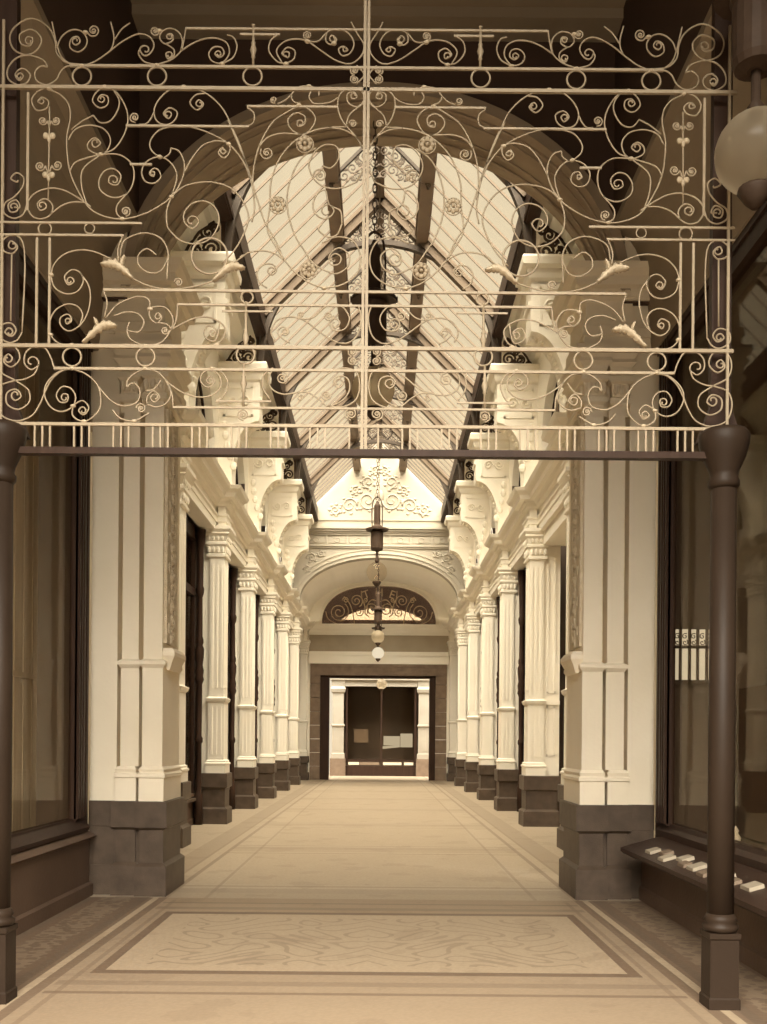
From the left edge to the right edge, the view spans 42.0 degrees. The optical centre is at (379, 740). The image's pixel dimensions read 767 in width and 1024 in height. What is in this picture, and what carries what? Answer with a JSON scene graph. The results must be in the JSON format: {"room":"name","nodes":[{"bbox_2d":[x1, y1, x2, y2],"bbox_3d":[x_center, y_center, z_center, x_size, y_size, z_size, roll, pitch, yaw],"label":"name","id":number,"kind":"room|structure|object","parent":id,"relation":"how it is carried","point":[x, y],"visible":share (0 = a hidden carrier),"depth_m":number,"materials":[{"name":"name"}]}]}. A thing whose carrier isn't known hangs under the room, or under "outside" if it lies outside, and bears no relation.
{"room":"shopping arcade","nodes":[
{"label":"shopping arcade","id":0,"kind":"room"},
{"bbox_2d":[39,0,139,213],"bbox_3d":[-2.825,-6.248,5.200,0.810,2.000,9.800,0,0,0],"label":"wall","id":1,"kind":"structure","parent":0,"point":[65,15],"depth_m":8.94,"materials":[{"name":"paint"}]},
{"bbox_2d":[11,0,137,935],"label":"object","id":2,"kind":"structure","parent":1,"relation":"in","point":[50,835],"depth_m":9.62,"materials":[{"name":"brown wood"}]},
{"bbox_2d":[88,433,92,830],"bbox_3d":[-3.370,-1.202,12.650,0.100,5.500,3.600,0,0,0],"label":"wall","id":3,"kind":"structure","parent":0,"point":[91,433],"depth_m":11.45,"materials":[{"name":"paint"}]},
{"bbox_2d":[169,248,293,573],"bbox_3d":[-3.120,-6.200,22.900,0.220,3.100,23.900,0,0,0],"label":"wall","id":4,"kind":"structure","parent":0,"point":[211,415],"depth_m":18.38,"materials":[{"name":"paint"}]},
{"bbox_2d":[195,376,204,416],"bbox_3d":[-3.333,-5.852,16.835,0.360,1.600,3.070,0,0,0],"label":"attic window","id":5,"kind":"structure","parent":4,"relation":"in","point":[199,401],"depth_m":17.63,"materials":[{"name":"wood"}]},
{"bbox_2d":[207,422,237,483],"bbox_3d":[-3.333,-5.852,21.005,0.360,1.600,3.070,0,0,0],"label":"attic window","id":6,"kind":"structure","parent":4,"relation":"in","point":[236,480],"depth_m":22.18,"materials":[{"name":"brown wood"}]},
{"bbox_2d":[173,201,305,513],"bbox_3d":[-2.850,-7.538,22.900,0.940,0.740,23.900,0,0,0],"label":"trim","id":7,"kind":"structure","parent":4,"relation":"attached to","point":[209,214],"depth_m":18.07,"materials":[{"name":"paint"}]},
{"bbox_2d":[214,189,317,521],"bbox_3d":[-2.302,-7.914,22.900,0.310,0.540,24.000,0,0,0],"label":"beam","id":8,"kind":"structure","parent":7,"relation":"on","point":[224,203],"depth_m":18.30,"materials":[{"name":"brown wood"}]},
{"bbox_2d":[241,148,375,298],"bbox_3d":[-1.179,-9.303,16.845,2.302,2.292,4.130,0,0,0],"label":"skylight panel","id":9,"kind":"object","parent":8,"relation":"on","point":[340,149],"visible":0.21,"depth_m":17.11,"materials":[{"name":"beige glass"}]},
{"bbox_2d":[272,214,375,376],"bbox_3d":[-1.179,-9.303,21.015,2.302,2.292,4.130,0,0,0],"label":"skylight panel","id":10,"kind":"object","parent":8,"relation":"on","point":[353,237],"visible":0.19,"depth_m":21.27,"materials":[{"name":"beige glass"}]},
{"bbox_2d":[291,325,376,434],"bbox_3d":[-1.179,-9.303,25.185,2.302,2.292,4.130,0,0,0],"label":"skylight panel","id":11,"kind":"object","parent":8,"relation":"on","point":[318,373],"visible":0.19,"depth_m":25.43,"materials":[{"name":"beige glass"}]},
{"bbox_2d":[306,404,363,475],"bbox_3d":[-1.179,-9.303,29.355,2.302,2.292,4.130,0,0,0],"label":"skylight panel","id":12,"kind":"object","parent":8,"relation":"on","point":[343,411],"visible":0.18,"depth_m":30.13,"materials":[{"name":"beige glass"}]},
{"bbox_2d":[314,424,376,502],"bbox_3d":[-1.179,-9.303,33.145,2.302,2.292,3.370,0,0,0],"label":"skylight panel","id":13,"kind":"object","parent":8,"relation":"on","point":[375,424],"visible":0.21,"depth_m":33.77,"materials":[{"name":"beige glass"}]},
{"bbox_2d":[182,409,309,640],"bbox_3d":[-3.140,-4.335,25.575,0.810,0.770,29.250,0,0,0],"label":"trim","id":14,"kind":"structure","parent":4,"relation":"attached to","point":[211,484],"depth_m":19.77,"materials":[{"name":"paint"}]},
{"bbox_2d":[91,39,658,436],"bbox_3d":[-0.038,-5.276,10.463,7.200,3.900,0.855,0,0,0],"label":"wall","id":15,"kind":"structure","parent":0,"point":[597,149],"depth_m":10.06,"materials":[{"name":"paint"}]},
{"bbox_2d":[131,0,625,42],"bbox_3d":[-0.023,-7.135,9.780,4.780,0.180,0.560,0,0,0],"label":"ceiling","id":16,"kind":"structure","parent":15,"relation":"attached to","point":[590,17],"depth_m":9.73,"materials":[{"name":"paint"}]},
{"bbox_2d":[366,351,388,586],"bbox_3d":[-0.045,-6.826,21.900,0.473,6.911,0.480,0,0,30],"label":"lamp","id":17,"kind":"object","parent":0,"point":[376,531],"visible":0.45,"depth_m":21.84,"materials":[{"name":"black metal"}]},
{"bbox_2d":[292,443,464,603],"bbox_3d":[-0.020,-7.550,35.100,6.600,5.850,0.500,0,0,0],"label":"wall","id":18,"kind":"structure","parent":0,"point":[340,490],"depth_m":34.85,"materials":[{"name":"paint"}]},
{"bbox_2d":[293,465,464,600],"bbox_3d":[-0.022,-7.260,34.790,6.160,4.709,0.320,0,0,0],"label":"gable ornament","id":19,"kind":"object","parent":18,"relation":"attached to","point":[314,530],"visible":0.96,"depth_m":34.80,"materials":[{"name":"paint"}]},
{"bbox_2d":[300,560,456,617],"bbox_3d":[-0.034,-5.726,37.775,5.840,1.640,5.050,0,0,0],"label":"vault","id":20,"kind":"object","parent":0,"point":[329,580],"visible":0.75,"depth_m":37.59,"materials":[{"name":"beige paint"}]},
{"bbox_2d":[372,575,384,661],"bbox_3d":[-0.063,-4.644,37.600,0.473,3.326,0.480,0,0,30],"label":"lamp","id":21,"kind":"object","parent":20,"relation":"hanging from","point":[377,652],"visible":0.54,"depth_m":37.47,"materials":[{"name":"white glass"}]},
{"bbox_2d":[307,581,450,773],"bbox_3d":[-0.058,-2.726,40.400,7.000,8.600,0.400,0,0,0],"label":"wall","id":22,"kind":"structure","parent":0,"point":[316,609],"depth_m":40.20,"materials":[{"name":"beige paint"}]},
{"bbox_2d":[309,663,446,780],"bbox_3d":[-0.074,-0.756,40.340,5.480,4.660,0.560,0,0,0],"label":"stone doorway","id":23,"kind":"structure","parent":22,"relation":"in","point":[320,674],"depth_m":40.14,"materials":[{"name":"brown stone"}]},
{"bbox_2d":[319,583,438,623],"bbox_3d":[-0.036,-5.505,40.295,4.800,1.722,0.250,0,0,0],"label":"fanlight","id":24,"kind":"object","parent":22,"relation":"attached to","point":[354,605],"visible":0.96,"depth_m":40.40,"materials":[{"name":"paint"}]},
{"bbox_2d":[309,635,448,651],"bbox_3d":[-0.049,-3.916,40.205,5.600,0.660,0.090,0,0,0],"label":"trim","id":25,"kind":"structure","parent":22,"relation":"attached to","point":[391,643],"depth_m":40.16,"materials":[{"name":"grey paint"}]},
{"bbox_2d":[309,623,448,664],"bbox_3d":[-0.049,-3.876,40.080,5.600,1.580,0.440,0,0,0],"label":"trim","id":26,"kind":"structure","parent":22,"relation":"attached to","point":[321,657],"depth_m":40.07,"materials":[{"name":"beige paint"}]},
{"bbox_2d":[376,146,384,446],"bbox_3d":[0.003,-10.345,22.900,0.160,0.220,24.000,0,0,0],"label":"ridge beam","id":27,"kind":"structure","parent":0,"point":[382,156],"depth_m":18.76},
{"bbox_2d":[371,459,384,645],"bbox_3d":[-0.046,-6.747,34.300,0.473,6.993,0.480,0,0,30],"label":"lamp","id":28,"kind":"object","parent":27,"relation":"hanging from","point":[377,636],"visible":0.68,"depth_m":34.21,"materials":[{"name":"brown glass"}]},
{"bbox_2d":[329,146,430,189],"bbox_3d":[-0.002,-9.812,16.845,1.724,1.057,0.060,0,0,0],"label":"ridge lacework","id":29,"kind":"object","parent":27,"relation":"hanging from","point":[355,156],"visible":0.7,"depth_m":16.84,"materials":[{"name":"beige metal"}]},
{"bbox_2d":[339,253,420,298],"bbox_3d":[-0.002,-9.812,21.015,1.724,1.057,0.060,0,0,0],"label":"ridge lacework","id":30,"kind":"object","parent":27,"relation":"hanging from","point":[408,282],"visible":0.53,"depth_m":21.01,"materials":[{"name":"beige metal"}]},
{"bbox_2d":[351,401,408,424],"bbox_3d":[-0.002,-9.812,29.355,1.724,1.057,0.060,0,0,0],"label":"ridge lacework","id":31,"kind":"object","parent":27,"relation":"hanging from","point":[391,402],"visible":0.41,"depth_m":29.34,"materials":[{"name":"beige metal"}]},
{"bbox_2d":[354,432,405,460],"bbox_3d":[-0.002,-9.812,33.145,1.724,1.057,0.060,0,0,0],"label":"ridge lacework","id":32,"kind":"object","parent":27,"relation":"hanging from","point":[375,435],"visible":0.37,"depth_m":33.14,"materials":[{"name":"beige metal"}]},
{"bbox_2d":[379,146,380,223],"bbox_3d":[0.000,-9.979,16.845,0.030,0.448,4.070,0,0,0],"label":"cresting","id":33,"kind":"object","parent":27,"relation":"hanging from","point":[379,146],"visible":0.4,"depth_m":17.70,"materials":[{"name":"beige metal"}]},
{"bbox_2d":[352,339,413,369],"bbox_3d":[-0.002,-9.812,25.185,1.724,1.057,0.060,0,0,0],"label":"ridge lacework","id":34,"kind":"object","parent":27,"relation":"hanging from","point":[387,340],"visible":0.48,"depth_m":25.17,"materials":[{"name":"beige metal"}]},
{"bbox_2d":[0,773,766,1023],"bbox_3d":[-0.093,1.674,20.500,18.000,0.200,57.000,0,0,0],"label":"floor","id":35,"kind":"structure","parent":0,"point":[338,899],"depth_m":8.07,"materials":[{"name":"tile"}]},
{"bbox_2d":[0,0,30,1004],"bbox_3d":[-2.267,-2.843,6.000,0.300,8.800,0.300,0,0,0],"label":"column","id":36,"kind":"structure","parent":35,"relation":"on","point":[13,435],"depth_m":5.99,"materials":[{"name":"metal"}]},
{"bbox_2d":[0,0,737,460],"bbox_3d":[-0.087,-3.195,6.000,4.446,2.983,0.060,0,0,0],"label":"screen","id":37,"kind":"object","parent":36,"relation":"attached to","point":[42,450],"visible":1,"depth_m":6.00,"materials":[{"name":"beige metal"}]},
{"bbox_2d":[89,257,203,896],"bbox_3d":[-2.547,-1.615,10.485,1.140,6.340,1.250,0,0,0],"label":"pier","id":38,"kind":"object","parent":35,"relation":"on","point":[137,806],"visible":0.9,"depth_m":10.12,"materials":[{"name":"paint"}]},
{"bbox_2d":[185,514,205,824],"bbox_3d":[-3.605,-1.229,16.835,0.731,5.550,3.570,0,0,0],"label":"shopfront","id":39,"kind":"object","parent":35,"relation":"on","point":[195,537],"visible":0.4,"depth_m":18.48,"materials":[{"name":"brown wood"}]},
{"bbox_2d":[179,409,213,847],"bbox_3d":[-2.977,-1.584,14.780,0.800,6.270,1.200,0,0,0],"label":"pilaster","id":40,"kind":"object","parent":35,"relation":"on","point":[187,476],"visible":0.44,"depth_m":14.71,"materials":[{"name":"paint"}]},
{"bbox_2d":[171,251,241,405],"bbox_3d":[-2.633,-5.876,14.760,1.060,2.340,0.800,0,0,0],"label":"bracket","id":41,"kind":"object","parent":40,"relation":"on","point":[206,261],"visible":0.53,"depth_m":14.51,"materials":[{"name":"paint"}]},
{"bbox_2d":[184,168,571,253],"bbox_3d":[-0.010,-8.715,14.760,5.871,3.379,0.240,0,0,0],"label":"roof truss","id":42,"kind":"object","parent":40,"relation":"on","point":[518,195],"visible":0.2,"depth_m":14.74,"materials":[{"name":"beige metal"}]},
{"bbox_2d":[322,149,360,470],"bbox_3d":[-0.804,-9.522,22.900,0.270,0.240,24.000,0,0,0],"label":"purlin","id":43,"kind":"object","parent":42,"relation":"attached to","point":[330,157],"visible":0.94,"depth_m":19.77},
{"bbox_2d":[399,150,436,471],"bbox_3d":[0.796,-9.509,22.900,0.270,0.240,24.000,0,0,0],"label":"purlin","id":44,"kind":"object","parent":42,"relation":"attached to","point":[425,197],"visible":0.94,"depth_m":19.58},
{"bbox_2d":[193,564,237,817],"bbox_3d":[-3.605,-1.229,21.005,0.731,5.550,3.570,0,0,0],"label":"shopfront","id":45,"kind":"object","parent":35,"relation":"on","point":[232,572],"visible":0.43,"depth_m":22.62,"materials":[{"name":"brown wood"}]},
{"bbox_2d":[201,484,248,823],"bbox_3d":[-2.977,-1.584,18.950,0.800,6.270,1.200,0,0,0],"label":"pilaster","id":46,"kind":"object","parent":35,"relation":"on","point":[216,776],"visible":0.95,"depth_m":18.70,"materials":[{"name":"paint"}]},
{"bbox_2d":[218,361,271,483],"bbox_3d":[-2.633,-5.876,18.930,1.060,2.340,0.800,0,0,0],"label":"bracket","id":47,"kind":"object","parent":46,"relation":"on","point":[254,391],"visible":0.6,"depth_m":18.68,"materials":[{"name":"paint"}]},
{"bbox_2d":[226,191,531,362],"bbox_3d":[-0.010,-8.715,18.930,5.871,3.379,0.240,0,0,0],"label":"roof truss","id":48,"kind":"object","parent":46,"relation":"on","point":[353,224],"visible":0.67,"depth_m":18.86,"materials":[{"name":"beige metal"}]},
{"bbox_2d":[229,583,259,794],"bbox_3d":[-3.605,-1.229,25.175,0.731,5.550,3.570,0,0,0],"label":"shopfront","id":49,"kind":"object","parent":35,"relation":"on","point":[257,596],"visible":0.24,"depth_m":26.78,"materials":[{"name":"brown wood"}]},
{"bbox_2d":[234,532,271,808],"bbox_3d":[-2.977,-1.584,23.120,0.800,6.270,1.200,0,0,0],"label":"pilaster","id":50,"kind":"object","parent":35,"relation":"on","point":[245,769],"visible":0.94,"depth_m":22.87,"materials":[{"name":"paint"}]},
{"bbox_2d":[248,431,290,531],"bbox_3d":[-2.633,-5.876,23.100,1.060,2.340,0.800,0,0,0],"label":"bracket","id":51,"kind":"object","parent":50,"relation":"on","point":[264,474],"visible":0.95,"depth_m":22.85,"materials":[{"name":"paint"}]},
{"bbox_2d":[256,308,500,432],"bbox_3d":[-0.010,-8.715,23.100,5.871,3.379,0.240,0,0,0],"label":"roof truss","id":52,"kind":"object","parent":50,"relation":"on","point":[421,338],"visible":0.53,"depth_m":23.02,"materials":[{"name":"beige metal"}]},
{"bbox_2d":[257,564,287,798],"bbox_3d":[-2.977,-1.584,27.290,0.800,6.270,1.200,0,0,0],"label":"pilaster","id":53,"kind":"object","parent":35,"relation":"on","point":[267,767],"visible":0.94,"depth_m":27.04,"materials":[{"name":"paint"}]},
{"bbox_2d":[268,479,303,563],"bbox_3d":[-2.633,-5.876,27.270,1.060,2.340,0.800,0,0,0],"label":"bracket","id":54,"kind":"object","parent":53,"relation":"on","point":[284,507],"visible":0.96,"depth_m":27.02,"materials":[{"name":"paint"}]},
{"bbox_2d":[284,360,473,479],"bbox_3d":[-0.010,-8.715,27.270,5.871,3.379,0.240,0,0,0],"label":"roof truss","id":55,"kind":"object","parent":53,"relation":"on","point":[417,402],"visible":0.46,"depth_m":27.19,"materials":[{"name":"white paint"}]},
{"bbox_2d":[274,616,275,705],"bbox_3d":[-3.605,-1.229,29.345,0.731,5.550,3.570,0,0,0],"label":"shopfront","id":56,"kind":"object","parent":35,"relation":"on","point":[274,616],"visible":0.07,"depth_m":30.98,"materials":[{"name":"brown wood"}]},
{"bbox_2d":[274,588,299,790],"bbox_3d":[-2.977,-1.584,31.460,0.800,6.270,1.200,0,0,0],"label":"pilaster","id":57,"kind":"object","parent":35,"relation":"on","point":[282,625],"visible":0.97,"depth_m":31.21,"materials":[{"name":"paint"}]},
{"bbox_2d":[283,514,313,587],"bbox_3d":[-2.633,-5.876,31.440,1.060,2.340,0.800,0,0,0],"label":"bracket","id":58,"kind":"object","parent":57,"relation":"on","point":[296,539],"visible":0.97,"depth_m":31.19,"materials":[{"name":"paint"}]},
{"bbox_2d":[298,412,459,514],"bbox_3d":[-0.010,-8.715,31.440,5.871,3.379,0.240,0,0,0],"label":"roof truss","id":59,"kind":"object","parent":57,"relation":"on","point":[315,477],"visible":0.62,"depth_m":31.38,"materials":[{"name":"white paint"}]},
{"bbox_2d":[288,606,308,784],"bbox_3d":[-2.977,-1.584,35.630,0.800,6.270,1.200,0,0,0],"label":"pilaster","id":60,"kind":"object","parent":35,"relation":"on","point":[294,635],"visible":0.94,"depth_m":35.38,"materials":[{"name":"paint"}]},
{"bbox_2d":[298,621,315,779],"bbox_3d":[-2.977,-1.584,39.880,0.800,6.270,1.200,0,0,0],"label":"pilaster","id":61,"kind":"object","parent":35,"relation":"on","point":[304,646],"visible":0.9,"depth_m":39.63,"materials":[{"name":"paint"}]},
{"bbox_2d":[330,678,428,776],"bbox_3d":[-0.073,-0.926,45.500,6.400,5.000,1.600,0,0,0],"label":"shopfront","id":62,"kind":"object","parent":35,"relation":"on","point":[375,732],"visible":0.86,"depth_m":45.22,"materials":[{"name":"paint"}]},
{"bbox_2d":[442,622,457,780],"bbox_3d":[2.842,-1.537,39.880,0.800,6.270,1.200,0,0,0],"label":"pilaster","id":63,"kind":"object","parent":35,"relation":"on","point":[452,645],"visible":0.77,"depth_m":39.63,"materials":[{"name":"paint"}]},
{"bbox_2d":[448,608,467,785],"bbox_3d":[2.842,-1.537,35.630,0.800,6.270,1.200,0,0,0],"label":"pilaster","id":64,"kind":"object","parent":35,"relation":"on","point":[461,634],"visible":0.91,"depth_m":35.38,"materials":[{"name":"paint"}]},
{"bbox_2d":[457,590,481,791],"bbox_3d":[2.842,-1.537,31.460,0.800,6.270,1.200,0,0,0],"label":"pilaster","id":65,"kind":"object","parent":35,"relation":"on","point":[473,622],"visible":0.94,"depth_m":31.21,"materials":[{"name":"paint"}]},
{"bbox_2d":[444,515,474,589],"bbox_3d":[2.567,-5.835,31.440,1.060,2.340,0.800,0,0,0],"label":"bracket","id":66,"kind":"object","parent":65,"relation":"on","point":[461,540],"visible":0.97,"depth_m":31.19,"materials":[{"name":"paint"}]},
{"bbox_2d":[469,566,498,799],"bbox_3d":[2.842,-1.537,27.290,0.800,6.270,1.200,0,0,0],"label":"pilaster","id":67,"kind":"object","parent":35,"relation":"on","point":[486,790],"visible":0.94,"depth_m":27.04,"materials":[{"name":"paint"}]},
{"bbox_2d":[454,480,488,565],"bbox_3d":[2.567,-5.835,27.270,1.060,2.340,0.800,0,0,0],"label":"bracket","id":68,"kind":"object","parent":67,"relation":"on","point":[473,508],"visible":0.94,"depth_m":27.02,"materials":[{"name":"paint"}]},
{"bbox_2d":[484,534,519,810],"bbox_3d":[2.842,-1.537,23.120,0.800,6.270,1.200,0,0,0],"label":"pilaster","id":69,"kind":"object","parent":35,"relation":"on","point":[506,771],"visible":0.96,"depth_m":22.87,"materials":[{"name":"paint"}]},
{"bbox_2d":[467,433,509,533],"bbox_3d":[2.567,-5.835,23.100,1.060,2.340,0.800,0,0,0],"label":"bracket","id":70,"kind":"object","parent":69,"relation":"on","point":[492,476],"visible":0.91,"depth_m":22.85,"materials":[{"name":"paint"}]},
{"bbox_2d":[495,597,524,795],"bbox_3d":[3.464,-1.172,25.175,0.731,5.550,3.570,0,0,0],"label":"shopfront","id":71,"kind":"object","parent":35,"relation":"on","point":[497,598],"visible":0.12,"depth_m":26.78,"materials":[{"name":"brown wood"}]},
{"bbox_2d":[506,487,560,826],"bbox_3d":[2.907,-1.537,18.950,0.930,6.270,1.200,0,0,0],"label":"pilaster","id":72,"kind":"object","parent":35,"relation":"on","point":[539,780],"visible":0.96,"depth_m":18.71,"materials":[{"name":"paint"}]},
{"bbox_2d":[487,363,539,486],"bbox_3d":[2.567,-5.835,18.930,1.060,2.340,0.800,0,0,0],"label":"bracket","id":73,"kind":"object","parent":72,"relation":"on","point":[501,418],"visible":0.76,"depth_m":18.68,"materials":[{"name":"paint"}]},
{"bbox_2d":[517,546,565,811],"bbox_3d":[3.464,-1.172,21.005,0.731,5.550,3.570,0,0,0],"label":"shopfront","id":74,"kind":"object","parent":35,"relation":"on","point":[521,573],"visible":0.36,"depth_m":22.59,"materials":[{"name":"brown wood"}]},
{"bbox_2d":[543,506,566,545],"bbox_3d":[3.379,-1.148,16.885,0.700,5.500,3.670,0,0,0],"label":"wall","id":75,"kind":"structure","parent":35,"relation":"on","point":[555,533],"depth_m":17.69,"materials":[{"name":"paint"}]},
{"bbox_2d":[541,412,569,849],"bbox_3d":[2.842,-1.537,14.780,0.800,6.270,1.200,0,0,0],"label":"pilaster","id":76,"kind":"object","parent":35,"relation":"on","point":[558,418],"visible":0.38,"depth_m":14.84,"materials":[{"name":"paint"}]},
{"bbox_2d":[515,254,584,411],"bbox_3d":[2.567,-5.835,14.760,1.060,2.340,0.800,0,0,0],"label":"bracket","id":77,"kind":"object","parent":76,"relation":"on","point":[549,268],"visible":0.5,"depth_m":14.51,"materials":[{"name":"paint"}]},
{"bbox_2d":[548,260,656,899],"bbox_3d":[2.413,-1.576,10.485,1.140,6.340,1.250,0,0,0],"label":"pier","id":78,"kind":"object","parent":35,"relation":"on","point":[607,806],"visible":0.88,"depth_m":10.12,"materials":[{"name":"paint"}]},
{"bbox_2d":[121,81,630,290],"bbox_3d":[-0.035,-5.575,10.485,5.160,2.100,0.970,0,0,0],"label":"entrance arch","id":79,"kind":"object","parent":78,"relation":"on","point":[206,165],"visible":0.65,"depth_m":10.33,"materials":[{"name":"paint"}]},
{"bbox_2d":[350,121,397,420],"bbox_3d":[-0.060,-4.954,10.500,0.473,3.166,0.480,0,0,30],"label":"lamp","id":80,"kind":"object","parent":79,"relation":"hanging from","point":[378,332],"visible":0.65,"depth_m":10.41,"materials":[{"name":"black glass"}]},
{"bbox_2d":[695,4,750,1010],"bbox_3d":[2.072,-2.808,6.000,0.300,8.800,0.300,0,0,0],"label":"column","id":81,"kind":"structure","parent":35,"relation":"on","point":[725,447],"depth_m":5.94,"materials":[{"name":"metal"}]},
{"bbox_2d":[464,352,556,587],"bbox_3d":[3.059,-6.151,22.900,0.220,3.100,23.900,0,0,0],"label":"wall","id":82,"kind":"structure","parent":0,"point":[546,383],"depth_m":18.34,"materials":[{"name":"paint"}]},
{"bbox_2d":[447,444,563,641],"bbox_3d":[3.049,-4.286,25.575,0.810,0.770,29.250,0,0,0],"label":"trim","id":83,"kind":"structure","parent":82,"relation":"attached to","point":[542,487],"depth_m":20.46,"materials":[{"name":"paint"}]},
{"bbox_2d":[453,207,579,514],"bbox_3d":[2.810,-7.493,22.900,0.940,0.740,23.900,0,0,0],"label":"trim","id":84,"kind":"structure","parent":82,"relation":"attached to","point":[553,223],"depth_m":18.08,"materials":[{"name":"paint"}]},
{"bbox_2d":[441,193,542,522],"bbox_3d":[2.268,-7.877,22.900,0.310,0.540,24.000,0,0,0],"label":"beam","id":85,"kind":"structure","parent":84,"relation":"on","point":[517,249],"depth_m":18.25,"materials":[{"name":"brown wood"}]},
{"bbox_2d":[382,424,444,503],"bbox_3d":[1.167,-9.284,33.145,2.302,2.292,3.370,0,0,0],"label":"skylight panel","id":86,"kind":"object","parent":85,"relation":"on","point":[384,424],"visible":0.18,"depth_m":33.77,"materials":[{"name":"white glass"}]},
{"bbox_2d":[386,391,452,476],"bbox_3d":[1.167,-9.284,29.355,2.302,2.292,4.130,0,0,0],"label":"skylight panel","id":87,"kind":"object","parent":85,"relation":"on","point":[419,415],"visible":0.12,"depth_m":29.62,"materials":[{"name":"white glass"}]},
{"bbox_2d":[383,312,467,435],"bbox_3d":[1.167,-9.284,25.185,2.302,2.292,4.130,0,0,0],"label":"skylight panel","id":88,"kind":"object","parent":85,"relation":"on","point":[399,341],"visible":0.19,"depth_m":25.43,"materials":[{"name":"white glass"}]},
{"bbox_2d":[384,214,487,380],"bbox_3d":[1.167,-9.284,21.015,2.302,2.292,4.130,0,0,0],"label":"skylight panel","id":89,"kind":"object","parent":85,"relation":"on","point":[391,222],"visible":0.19,"depth_m":21.27,"materials":[{"name":"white glass"}]},
{"bbox_2d":[384,151,515,299],"bbox_3d":[1.167,-9.284,16.845,2.302,2.292,4.130,0,0,0],"label":"skylight panel","id":90,"kind":"object","parent":85,"relation":"on","point":[468,180],"visible":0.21,"depth_m":17.11,"materials":[{"name":"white glass"}]},
{"bbox_2d":[551,382,558,416],"bbox_3d":[3.267,-5.799,16.835,0.360,1.600,3.070,0,0,0],"label":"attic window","id":91,"kind":"structure","parent":82,"relation":"in","point":[555,392],"depth_m":17.67,"materials":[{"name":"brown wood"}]},
{"bbox_2d":[654,437,657,837],"bbox_3d":[3.229,-1.149,12.650,0.100,5.500,3.600,0,0,0],"label":"wall","id":92,"kind":"structure","parent":0,"point":[657,437],"depth_m":11.53,"materials":[{"name":"paint"}]},
{"bbox_2d":[614,0,711,216],"bbox_3d":[2.765,-6.203,5.200,0.810,2.000,9.800,0,0,0],"label":"wall","id":93,"kind":"structure","parent":0,"point":[666,17],"depth_m":8.86,"materials":[{"name":"paint"}]},
{"bbox_2d":[614,4,766,977],"bbox_3d":[3.099,-1.800,5.200,1.570,6.800,9.840,0,0,0],"label":"shopfront","id":94,"kind":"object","parent":93,"relation":"in","point":[684,495],"depth_m":9.62,"materials":[{"name":"brown wood"}]},
{"bbox_2d":[645,847,660,854],"bbox_3d":[2.472,0.992,9.050,0.100,0.054,0.180,0,0,0],"label":"picture card","id":95,"kind":"object","parent":94,"relation":"on","point":[654,850],"visible":0.93,"depth_m":9.00,"materials":[{"name":"white paper"}]},
{"bbox_2d":[658,849,673,855],"bbox_3d":[2.512,0.981,8.780,0.090,0.051,0.180,0,0,0],"label":"picture card","id":96,"kind":"object","parent":94,"relation":"on","point":[667,851],"visible":0.93,"depth_m":8.75,"materials":[{"name":"beige paper"}]},
{"bbox_2d":[657,853,675,861],"bbox_3d":[2.452,0.998,8.550,0.110,0.057,0.180,0,0,0],"label":"picture card","id":97,"kind":"object","parent":94,"relation":"on","point":[668,857],"visible":0.93,"depth_m":8.49,"materials":[{"name":"white paper"}]},
{"bbox_2d":[677,860,691,867],"bbox_3d":[2.462,0.995,8.080,0.070,0.045,0.180,0,0,0],"label":"picture card","id":98,"kind":"object","parent":94,"relation":"on","point":[683,864],"visible":0.93,"depth_m":8.05,"materials":[{"name":"beige paper"}]},
{"bbox_2d":[676,854,694,861],"bbox_3d":[2.532,0.975,8.300,0.100,0.054,0.180,0,0,0],"label":"picture card","id":99,"kind":"object","parent":94,"relation":"on","point":[687,857],"visible":0.86,"depth_m":8.26,"materials":[{"name":"white paper"}]},
{"bbox_2d":[686,862,706,871],"bbox_3d":[2.492,0.987,7.860,0.120,0.060,0.180,0,0,0],"label":"picture card","id":100,"kind":"object","parent":94,"relation":"on","point":[700,865],"visible":0.86,"depth_m":7.81,"materials":[{"name":"white paper"}]},
{"bbox_2d":[696,869,706,877],"bbox_3d":[2.472,0.992,7.550,0.120,0.060,0.180,0,0,0],"label":"picture card","id":101,"kind":"object","parent":94,"relation":"on","point":[702,873],"visible":0.43,"depth_m":7.54,"materials":[{"name":"beige paper"}]},
{"bbox_2d":[735,826,740,840],"bbox_3d":[2.934,0.818,8.250,0.100,0.239,0.095,0,0,0],"label":"figurine","id":102,"kind":"object","parent":94,"relation":"in","point":[737,836],"visible":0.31,"depth_m":8.22,"materials":[{"name":"beige ceramic"}]},
{"bbox_2d":[734,877,741,885],"bbox_3d":[2.462,0.995,7.050,0.120,0.060,0.180,0,0,0],"label":"picture card","id":103,"kind":"object","parent":94,"relation":"on","point":[737,881],"visible":0.21,"depth_m":6.97,"materials":[{"name":"beige paper"}]},
{"bbox_2d":[740,881,764,891],"bbox_3d":[2.512,0.981,6.750,0.100,0.054,0.180,0,0,0],"label":"picture card","id":104,"kind":"object","parent":94,"relation":"on","point":[754,885],"visible":1,"depth_m":6.71,"materials":[{"name":"white paper"}]},
{"bbox_3d":[-0.021,-7.325,5.600,6.400,0.200,10.600,0,0,0],"label":"ceiling","id":105,"kind":"structure","parent":0,"visible":0},
{"bbox_2d":[712,0,766,210],"bbox_3d":[2.161,-5.136,5.720,0.473,4.186,0.480,0,0,30],"label":"lamp","id":106,"kind":"object","parent":105,"relation":"hanging from","point":[740,154],"visible":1,"depth_m":5.63,"materials":[{"name":"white glass"}]},
{"bbox_3d":[-0.039,-5.095,43.000,11.000,0.180,0.200,0,0,0],"label":"trim","id":107,"kind":"structure","parent":0,"visible":0},
{"bbox_2d":[376,679,386,691],"bbox_3d":[0.079,-3.577,43.000,0.500,2.916,0.473,0,0,0],"label":"lamp","id":108,"kind":"object","parent":107,"relation":"hanging from","point":[381,684],"visible":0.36,"depth_m":42.85,"materials":[{"name":"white glass"}]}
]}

